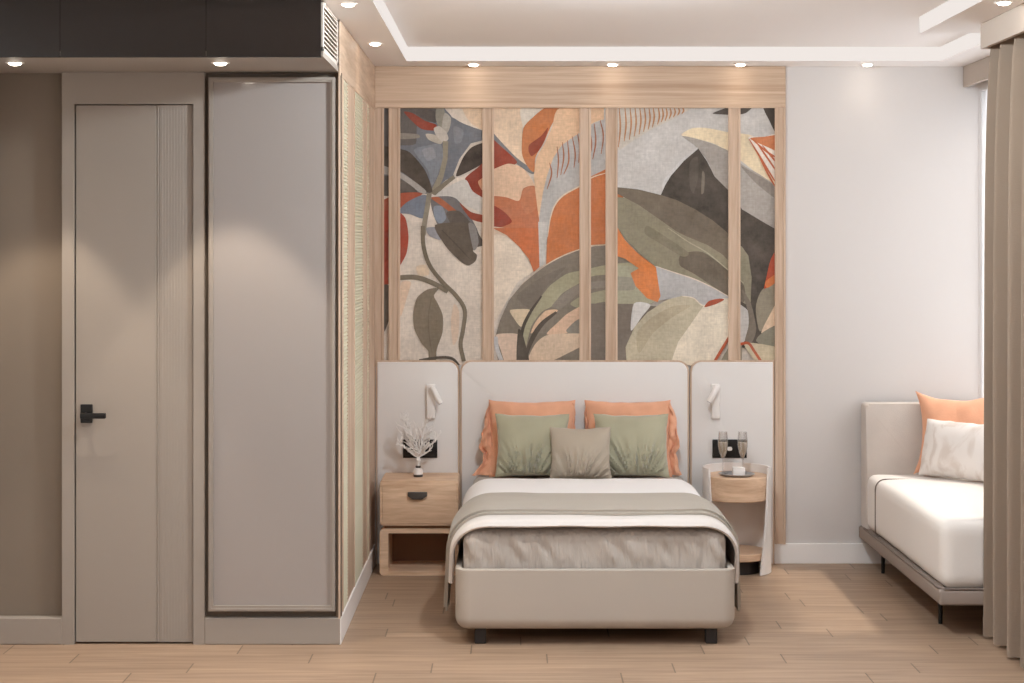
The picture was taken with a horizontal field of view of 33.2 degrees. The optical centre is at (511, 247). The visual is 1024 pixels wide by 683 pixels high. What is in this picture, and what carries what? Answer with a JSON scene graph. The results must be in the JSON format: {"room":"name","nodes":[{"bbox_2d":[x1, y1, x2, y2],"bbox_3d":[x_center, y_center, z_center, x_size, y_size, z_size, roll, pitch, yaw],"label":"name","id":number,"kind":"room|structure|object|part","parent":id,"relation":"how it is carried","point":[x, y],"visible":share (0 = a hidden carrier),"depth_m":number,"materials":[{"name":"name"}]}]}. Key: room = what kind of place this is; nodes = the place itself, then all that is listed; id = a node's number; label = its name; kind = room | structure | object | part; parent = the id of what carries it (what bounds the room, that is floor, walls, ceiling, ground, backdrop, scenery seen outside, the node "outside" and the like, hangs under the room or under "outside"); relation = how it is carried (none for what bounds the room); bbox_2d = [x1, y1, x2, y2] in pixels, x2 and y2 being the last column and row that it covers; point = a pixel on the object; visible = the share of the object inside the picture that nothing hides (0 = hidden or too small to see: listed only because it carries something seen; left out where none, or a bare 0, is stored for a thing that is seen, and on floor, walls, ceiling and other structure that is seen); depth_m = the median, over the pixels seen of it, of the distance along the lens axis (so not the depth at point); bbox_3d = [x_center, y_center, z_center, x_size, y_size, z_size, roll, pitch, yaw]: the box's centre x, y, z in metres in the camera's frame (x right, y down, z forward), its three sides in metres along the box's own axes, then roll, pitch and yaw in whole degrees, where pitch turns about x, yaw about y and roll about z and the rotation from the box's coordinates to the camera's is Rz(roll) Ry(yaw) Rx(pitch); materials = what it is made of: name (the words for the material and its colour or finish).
{"room":"hotel room","nodes":[
{"label":"hotel room","id":0,"kind":"room"},
{"bbox_2d":[0,73,61,615],"bbox_3d":[-1.461,0.350,8.100,1.478,2.600,1.800,0,0,0],"label":"wall partition","id":1,"kind":"structure","parent":0,"point":[30,103],"depth_m":7.20,"materials":[{"name":"brown paint"}]},
{"bbox_2d":[0,616,61,644],"bbox_3d":[-2.036,1.595,7.175,0.328,0.111,0.050,0,0,0],"label":"baseboard","id":2,"kind":"structure","parent":1,"relation":"attached to","point":[14,630],"depth_m":7.15,"materials":[{"name":"beige paint"}]},
{"bbox_2d":[205,616,341,644],"bbox_3d":[-0.996,1.595,7.175,0.566,0.111,0.050,0,0,0],"label":"baseboard","id":3,"kind":"structure","parent":1,"relation":"attached to","point":[219,630],"depth_m":7.15,"materials":[{"name":"beige paint"}]},
{"bbox_2d":[62,72,205,644],"bbox_3d":[-1.575,0.460,7.151,0.593,2.381,0.099,0,0,0],"label":"door","id":4,"kind":"structure","parent":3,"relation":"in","point":[134,143],"depth_m":7.16,"materials":[{"name":"beige paint"}]},
{"bbox_3d":[-1.738,0.690,7.132,0.115,0.077,0.062,0,0,0],"label":"handle","id":5,"kind":"part","parent":4,"relation":"part of","materials":[{"name":"black metal"}]},
{"bbox_2d":[208,77,335,610],"bbox_3d":[-0.999,0.400,7.162,0.526,2.219,0.050,0,0,0],"label":"panel","id":6,"kind":"object","parent":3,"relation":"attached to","point":[272,140],"visible":1,"depth_m":7.15,"materials":[{"name":"beige paint"}]},
{"bbox_2d":[206,73,341,615],"bbox_3d":[-0.995,0.404,7.194,0.568,2.270,0.012,0,0,0],"label":"trim","id":7,"kind":"structure","parent":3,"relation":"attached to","point":[208,613],"depth_m":7.19,"materials":[{"name":"brown paint"}]},
{"bbox_2d":[336,73,337,616],"bbox_3d":[-0.728,0.404,7.183,0.011,2.270,0.035,0,0,0],"label":"trim","id":8,"kind":"structure","parent":1,"relation":"attached to","point":[336,73],"depth_m":7.17,"materials":[{"name":"brown paint"}]},
{"bbox_2d":[338,20,374,617],"bbox_3d":[-0.719,0.297,8.075,0.008,2.493,1.847,0,0,0],"label":"wall panel","id":9,"kind":"object","parent":1,"relation":"attached to","point":[357,70],"visible":1,"depth_m":7.93,"materials":[{"name":"brown wood"}]},
{"bbox_3d":[-0.719,0.412,7.400,0.006,2.263,0.200,0,0,0],"label":"ribbed panel","id":10,"kind":"part","parent":9,"relation":"part of","materials":[{"name":"beige wood"}]},
{"bbox_3d":[-0.719,0.412,8.045,0.006,2.263,0.430,0,0,0],"label":"ribbed panel","id":11,"kind":"part","parent":9,"relation":"part of","materials":[{"name":"beige wood"}]},
{"bbox_3d":[-0.719,0.412,8.550,0.006,2.263,0.100,0,0,0],"label":"ribbed panel","id":12,"kind":"part","parent":9,"relation":"part of","materials":[{"name":"beige wood"}]},
{"bbox_2d":[340,544,374,644],"bbox_3d":[-0.717,1.596,8.050,0.011,0.108,1.799,0,0,0],"label":"baseboard","id":13,"kind":"structure","parent":1,"relation":"attached to","point":[353,601],"depth_m":7.86,"materials":[{"name":"white paint"}]},
{"bbox_2d":[0,563,1023,682],"bbox_3d":[0.133,1.690,4.150,4.865,0.080,9.900,0,0,0],"label":"floor","id":14,"kind":"structure","parent":0,"point":[794,623],"depth_m":7.08,"materials":[{"name":"brown wood"}]},
{"bbox_2d":[380,473,459,575],"bbox_3d":[-0.469,1.411,8.796,0.397,0.479,0.327,0,0,0],"label":"nightstand","id":15,"kind":"object","parent":14,"relation":"on","point":[417,514],"visible":0.83,"depth_m":8.66,"materials":[{"name":"brown wood"}]},
{"bbox_3d":[-0.475,1.246,8.643,0.097,0.037,0.019,0,0,0],"label":"cup pull","id":16,"kind":"part","parent":15,"relation":"part of","materials":[{"name":"grey metal"}]},
{"bbox_2d":[413,457,422,476],"bbox_3d":[-0.480,1.119,8.800,0.050,0.104,0.050,0,0,0],"label":"vase","id":17,"kind":"object","parent":15,"relation":"on","point":[418,471],"visible":1,"depth_m":8.79,"materials":[{"name":"grey ceramic"}]},
{"bbox_2d":[395,411,440,456],"bbox_3d":[-0.488,0.952,8.788,0.193,0.244,0.188,0,0,38],"label":"branch","id":18,"kind":"object","parent":17,"relation":"in","point":[418,450],"visible":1,"depth_m":8.79,"materials":[{"name":"white plant"}]},
{"bbox_3d":[-0.468,1.288,8.656,0.371,0.200,0.010,0,0,0],"label":"drawer","id":19,"kind":"part","parent":15,"relation":"part of","materials":[{"name":"brown wood"}]},
{"bbox_2d":[455,536,734,643],"bbox_3d":[0.346,1.491,8.037,1.165,0.318,1.835,0,0,0],"label":"bed","id":20,"kind":"object","parent":14,"relation":"on","point":[485,599],"visible":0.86,"depth_m":7.12,"materials":[{"name":"beige"}]},
{"bbox_3d":[-0.132,1.605,7.190,0.048,0.090,0.048,0,0,0],"label":"leg","id":21,"kind":"part","parent":20,"relation":"part of","materials":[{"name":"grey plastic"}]},
{"bbox_2d":[463,475,725,568],"bbox_3d":[0.346,1.302,8.043,1.102,0.255,1.792,0,0,0],"label":"mattress","id":22,"kind":"object","parent":20,"relation":"on","point":[539,547],"visible":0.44,"depth_m":7.16,"materials":[{"name":"beige fabric"}]},
{"bbox_2d":[472,400,575,476],"bbox_3d":[0.066,0.984,8.876,0.550,0.393,0.154,0,0,0],"label":"pillow","id":23,"kind":"object","parent":22,"relation":"on","point":[488,445],"visible":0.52,"depth_m":8.88,"materials":[{"name":"fabric"}]},
{"bbox_2d":[495,414,568,477],"bbox_3d":[0.103,1.006,8.736,0.380,0.320,0.153,0,0,0],"label":"cushion","id":24,"kind":"object","parent":22,"relation":"on","point":[524,441],"visible":0.77,"depth_m":8.71,"materials":[{"name":"green fabric"}]},
{"bbox_2d":[457,478,700,543],"bbox_3d":[0.346,1.225,8.060,1.196,0.170,0.921,0,0,0],"label":"duvet","id":25,"kind":"object","parent":22,"relation":"on","point":[492,485],"visible":0.44,"depth_m":8.27,"materials":[{"name":"white fabric"}]},
{"bbox_2d":[443,492,740,610],"bbox_3d":[0.347,1.336,7.561,1.290,0.457,0.606,0,0,0],"label":"throw","id":26,"kind":"object","parent":25,"relation":"on","point":[502,503],"visible":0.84,"depth_m":7.43,"materials":[{"name":"beige fabric"}]},
{"bbox_2d":[550,427,611,478],"bbox_3d":[0.345,1.034,8.632,0.315,0.264,0.141,0,0,0],"label":"cushion","id":27,"kind":"object","parent":22,"relation":"on","point":[576,453],"visible":1,"depth_m":8.60,"materials":[{"name":"beige fabric"}]},
{"bbox_2d":[448,514,738,583],"bbox_3d":[0.346,1.275,7.363,1.234,0.298,0.469,0,0,0],"label":"blanket","id":28,"kind":"object","parent":22,"relation":"on","point":[543,520],"visible":0.61,"depth_m":7.16,"materials":[{"name":"beige fabric"}]},
{"bbox_2d":[594,414,669,477],"bbox_3d":[0.608,1.006,8.737,0.385,0.318,0.152,0,0,0],"label":"cushion","id":29,"kind":"object","parent":22,"relation":"on","point":[637,447],"visible":0.88,"depth_m":8.70,"materials":[{"name":"green fabric"}]},
{"bbox_2d":[584,400,681,476],"bbox_3d":[0.623,0.984,8.872,0.504,0.390,0.153,0,0,0],"label":"pillow","id":30,"kind":"object","parent":22,"relation":"on","point":[592,407],"visible":0.34,"depth_m":8.88,"materials":[{"name":"fabric"}]},
{"bbox_3d":[0.832,1.605,7.190,0.048,0.090,0.048,0,0,0],"label":"leg","id":31,"kind":"part","parent":20,"relation":"part of","materials":[{"name":"grey plastic"}]},
{"bbox_2d":[703,463,770,575],"bbox_3d":[1.147,1.383,8.786,0.352,0.533,0.336,0,0,0],"label":"nightstand","id":32,"kind":"object","parent":14,"relation":"on","point":[745,502],"visible":0.62,"depth_m":8.71,"materials":[{"name":"white paint"}]},
{"bbox_2d":[719,471,754,476],"bbox_3d":[1.144,1.151,8.743,0.182,0.013,0.182,0,0,0],"label":"tray","id":33,"kind":"object","parent":32,"relation":"on","point":[727,473],"visible":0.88,"depth_m":8.74,"materials":[{"name":"silver metal"}]},
{"bbox_2d":[732,467,744,474],"bbox_3d":[1.149,1.131,8.715,0.060,0.042,0.040,0,0,0],"label":"gift box","id":34,"kind":"object","parent":33,"relation":"on","point":[735,470],"visible":1,"depth_m":8.70,"materials":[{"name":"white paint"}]},
{"bbox_3d":[1.147,1.218,8.778,0.320,0.121,0.320,0,0,0],"label":"drawer","id":35,"kind":"part","parent":32,"relation":"part of","materials":[{"name":"brown wood"}]},
{"bbox_2d":[739,545,761,562],"bbox_3d":[1.147,1.560,8.778,0.318,0.037,0.318,0,0,0],"label":"shelf","id":36,"kind":"object","parent":32,"relation":"attached to","point":[748,553],"depth_m":8.67,"materials":[{"name":"brown wood"}]},
{"bbox_2d":[859,402,983,623],"bbox_3d":[2.105,1.226,8.112,0.600,0.848,1.706,0,0,0],"label":"sofa","id":37,"kind":"object","parent":14,"relation":"on","point":[929,528],"visible":0.66,"depth_m":8.09,"materials":[{"name":"beige fabric"}]},
{"bbox_3d":[1.882,1.580,8.720,0.021,0.140,0.021,0,0,0],"label":"leg","id":38,"kind":"part","parent":37,"relation":"part of","materials":[{"name":"black metal"}]},
{"bbox_3d":[2.113,1.156,8.905,0.584,0.708,0.120,0,0,0],"label":"panel","id":39,"kind":"part","parent":37,"relation":"part of","materials":[{"name":"grey fabric"}]},
{"bbox_3d":[2.106,1.478,8.113,0.598,0.067,1.705,0,0,0],"label":"rail","id":40,"kind":"part","parent":37,"relation":"part of","materials":[{"name":"brown fabric"}]},
{"bbox_2d":[867,475,983,587],"bbox_3d":[2.108,1.298,8.059,0.581,0.302,1.571,0,0,0],"label":"seat cushion","id":41,"kind":"object","parent":37,"relation":"on","point":[931,527],"depth_m":7.77,"materials":[{"name":"white fabric"}]},
{"bbox_3d":[1.882,1.580,7.550,0.021,0.140,0.021,0,0,0],"label":"leg","id":42,"kind":"part","parent":37,"relation":"part of","materials":[{"name":"black metal"}]},
{"bbox_2d":[914,391,983,473],"bbox_3d":[2.251,0.944,8.732,0.413,0.419,0.147,0,0,22],"label":"cushion","id":43,"kind":"object","parent":37,"relation":"on","point":[971,411],"visible":0.35,"depth_m":8.72,"materials":[{"name":"fabric"}]},
{"bbox_2d":[919,419,983,481],"bbox_3d":[2.230,1.009,8.561,0.141,0.281,0.443,0,0,-40],"label":"cushion","id":44,"kind":"object","parent":37,"relation":"on","point":[951,449],"visible":0.77,"depth_m":8.53,"materials":[{"name":"white fabric"}]},
{"bbox_2d":[323,0,1023,66],"bbox_3d":[0.133,-1.036,4.150,4.865,0.172,9.900,0,0,0],"label":"ceiling","id":45,"kind":"structure","parent":0,"point":[421,23],"depth_m":7.86,"materials":[{"name":"white paint"}]},
{"bbox_2d":[0,0,337,72],"bbox_3d":[-1.461,-0.838,6.877,1.478,0.220,0.646,0,0,0],"label":"bulkhead","id":46,"kind":"object","parent":45,"relation":"attached to","point":[49,36],"visible":0.98,"depth_m":6.55,"materials":[{"name":"black paint"}]},
{"bbox_2d":[5,61,23,65],"bbox_3d":[-1.960,-0.726,6.780,0.074,0.012,0.074,0,0,0],"label":"recessed light","id":47,"kind":"object","parent":46,"relation":"attached to","point":[13,63],"visible":1,"depth_m":6.76,"materials":[{"name":"white paint"}]},
{"bbox_3d":[-1.962,-0.838,6.564,0.475,0.220,0.019,0,0,0],"label":"fascia panel","id":48,"kind":"part","parent":46,"relation":"part of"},
{"bbox_3d":[-1.445,-0.838,6.564,0.555,0.220,0.019,0,0,0],"label":"fascia panel","id":49,"kind":"part","parent":46,"relation":"part of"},
{"bbox_2d":[211,61,229,65],"bbox_3d":[-1.150,-0.726,6.780,0.074,0.012,0.074,0,0,0],"label":"recessed light","id":50,"kind":"object","parent":46,"relation":"attached to","point":[218,63],"visible":1,"depth_m":6.76,"materials":[{"name":"white paint"}]},
{"bbox_3d":[-0.947,-0.838,6.564,0.437,0.220,0.019,0,0,0],"label":"fascia panel","id":51,"kind":"part","parent":46,"relation":"part of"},
{"bbox_2d":[321,0,337,65],"bbox_3d":[-0.733,-0.851,6.858,0.023,0.195,0.564,0,0,0],"label":"vent grille","id":52,"kind":"object","parent":46,"relation":"attached to","point":[329,22],"visible":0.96,"depth_m":6.84,"materials":[{"name":"white metal"}]},
{"bbox_2d":[339,2,357,6],"bbox_3d":[-0.636,-0.944,6.680,0.074,0.012,0.074,0,0,0],"label":"recessed light","id":53,"kind":"object","parent":45,"relation":"in","point":[346,4],"visible":1,"depth_m":6.66,"materials":[{"name":"white paint"}]},
{"bbox_2d":[367,42,382,45],"bbox_3d":[-0.634,-0.944,7.970,0.074,0.012,0.074,0,0,0],"label":"recessed light","id":54,"kind":"object","parent":45,"relation":"in","point":[370,43],"visible":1,"depth_m":7.95,"materials":[{"name":"white paint"}]},
{"bbox_2d":[467,63,480,66],"bbox_3d":[-0.199,-0.944,8.875,0.074,0.012,0.074,0,0,0],"label":"recessed light","id":55,"kind":"object","parent":45,"relation":"in","point":[469,64],"visible":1,"depth_m":8.86,"materials":[{"name":"white paint"}]},
{"bbox_2d":[605,63,618,66],"bbox_3d":[0.519,-0.944,8.875,0.074,0.012,0.074,0,0,0],"label":"recessed light","id":56,"kind":"object","parent":45,"relation":"in","point":[608,64],"visible":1,"depth_m":8.86,"materials":[{"name":"white paint"}]},
{"bbox_2d":[372,0,981,60],"bbox_3d":[0.822,-0.986,4.616,2.716,0.071,8.233,0,0,0],"label":"led strip","id":57,"kind":"object","parent":45,"relation":"attached to","point":[950,8],"visible":0.84,"depth_m":8.73,"materials":[{"name":"white plastic"}]},
{"bbox_2d":[733,63,746,66],"bbox_3d":[1.179,-0.944,8.875,0.074,0.012,0.074,0,0,0],"label":"recessed light","id":58,"kind":"object","parent":45,"relation":"in","point":[736,64],"visible":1,"depth_m":8.86,"materials":[{"name":"white paint"}]},
{"bbox_2d":[860,63,873,66],"bbox_3d":[1.834,-0.944,8.875,0.074,0.012,0.074,0,0,0],"label":"recessed light","id":59,"kind":"object","parent":45,"relation":"in","point":[863,64],"visible":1,"depth_m":8.86,"materials":[{"name":"white paint"}]},
{"bbox_2d":[963,56,989,86],"bbox_3d":[2.371,-0.895,8.139,0.020,0.107,1.717,0,0,0],"label":"pelmet","id":60,"kind":"object","parent":45,"relation":"attached to","point":[976,72],"visible":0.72,"depth_m":8.75,"materials":[{"name":"beige paint"}]},
{"bbox_2d":[981,3,1023,48],"bbox_3d":[2.214,-0.895,3.640,0.460,0.107,7.280,0,0,0],"label":"curtain pelmet","id":61,"kind":"object","parent":45,"relation":"attached to","point":[1007,25],"visible":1,"depth_m":6.95,"materials":[{"name":"beige paint"}]},
{"bbox_2d":[983,33,1023,667],"bbox_3d":[2.050,0.356,6.754,0.132,2.563,1.014,0,0,0],"label":"curtain","id":62,"kind":"object","parent":61,"relation":"hanging from","point":[1003,520],"visible":0.97,"depth_m":7.08,"materials":[{"name":"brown fabric"}]},
{"bbox_2d":[994,1,1013,5],"bbox_3d":[1.900,-0.944,6.640,0.074,0.012,0.074,0,0,0],"label":"recessed light","id":63,"kind":"object","parent":45,"relation":"in","point":[1002,3],"visible":1,"depth_m":6.62,"materials":[{"name":"white paint"}]},
{"bbox_2d":[375,67,978,562],"bbox_3d":[0.133,0.200,9.060,4.865,2.900,0.120,0,0,0],"label":"wall","id":64,"kind":"structure","parent":0,"point":[882,163],"depth_m":9.00,"materials":[{"name":"grey paint"}]},
{"bbox_2d":[384,108,774,364],"bbox_3d":[0.346,-0.071,8.990,2.105,1.366,0.017,0,0,0],"label":"mural","id":65,"kind":"object","parent":64,"relation":"attached to","point":[673,162],"visible":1,"depth_m":8.99,"materials":[{"name":"paper"}]},
{"bbox_2d":[375,66,785,543],"bbox_3d":[0.349,0.298,8.983,2.159,2.494,0.034,0,0,0],"label":"wood panelling","id":66,"kind":"object","parent":64,"relation":"attached to","point":[487,88],"visible":0.98,"depth_m":8.97,"materials":[{"name":"brown wood"}]},
{"bbox_2d":[376,360,459,563],"bbox_3d":[-0.492,1.118,8.978,0.437,1.064,0.028,0,0,0],"label":"headboard panel","id":67,"kind":"object","parent":66,"relation":"attached to","point":[401,385],"visible":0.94,"depth_m":8.96,"materials":[{"name":"white leather"}]},
{"bbox_2d":[403,439,436,457],"bbox_3d":[-0.478,1.046,8.958,0.179,0.096,0.012,0,0,0],"label":"socket plate","id":68,"kind":"object","parent":67,"relation":"attached to","point":[431,454],"visible":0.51,"depth_m":8.95,"materials":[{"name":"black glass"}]},
{"bbox_2d":[427,384,442,417],"bbox_3d":[-0.408,0.797,8.920,0.058,0.177,0.111,0,0,-32],"label":"sconce","id":69,"kind":"object","parent":67,"relation":"attached to","point":[432,394],"visible":0.97,"depth_m":8.93,"materials":[{"name":"white paint"}]},
{"bbox_3d":[-0.422,0.797,8.948,0.044,0.177,0.032,0,0,0],"label":"plate","id":70,"kind":"part","parent":69,"relation":"part of","materials":[{"name":"white paint"}]},
{"bbox_2d":[460,360,688,539],"bbox_3d":[0.327,1.118,8.978,1.195,1.064,0.028,0,0,0],"label":"headboard panel","id":71,"kind":"object","parent":66,"relation":"attached to","point":[481,381],"visible":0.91,"depth_m":8.96,"materials":[{"name":"white leather"}]},
{"bbox_2d":[690,360,773,563],"bbox_3d":[1.149,1.118,8.978,0.440,1.064,0.028,0,0,0],"label":"headboard panel","id":72,"kind":"object","parent":66,"relation":"attached to","point":[746,386],"visible":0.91,"depth_m":8.96,"materials":[{"name":"white leather"}]},
{"bbox_2d":[707,384,719,417],"bbox_3d":[1.044,0.797,8.921,0.071,0.177,0.086,0,0,0],"label":"sconce","id":73,"kind":"object","parent":72,"relation":"attached to","point":[713,399],"visible":1,"depth_m":8.93,"materials":[{"name":"white paint"}]},
{"bbox_3d":[1.060,0.797,8.948,0.040,0.177,0.032,0,0,0],"label":"plate","id":74,"kind":"part","parent":73,"relation":"part of","materials":[{"name":"white paint"}]},
{"bbox_2d":[712,439,746,457],"bbox_3d":[1.134,1.046,8.958,0.179,0.096,0.012,0,0,0],"label":"socket plate","id":75,"kind":"object","parent":72,"relation":"attached to","point":[732,450],"visible":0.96,"depth_m":8.95,"materials":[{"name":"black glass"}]},
{"bbox_2d":[774,543,890,563],"bbox_3d":[1.681,1.597,8.992,0.618,0.105,0.016,0,0,0],"label":"baseboard","id":76,"kind":"structure","parent":64,"relation":"attached to","point":[788,553],"depth_m":8.98,"materials":[{"name":"white paint"}]},
{"bbox_2d":[979,80,987,397],"bbox_3d":[2.505,0.200,4.150,0.120,2.900,9.700,0,0,0],"label":"wall","id":77,"kind":"structure","parent":0,"point":[983,86],"depth_m":9.00,"materials":[{"name":"grey paint"}]},
{"bbox_3d":[2.498,0.025,8.188,0.135,1.690,1.616,0,0,0],"label":"window","id":78,"kind":"structure","parent":77,"relation":"in","visible":0},
{"bbox_2d":[982,89,987,397],"bbox_3d":[2.462,0.004,8.186,0.017,1.689,1.620,0,0,0],"label":"sheer curtain","id":79,"kind":"object","parent":78,"relation":"hanging from","point":[984,93],"visible":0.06,"depth_m":8.97,"materials":[{"name":"white fabric"}]}
]}

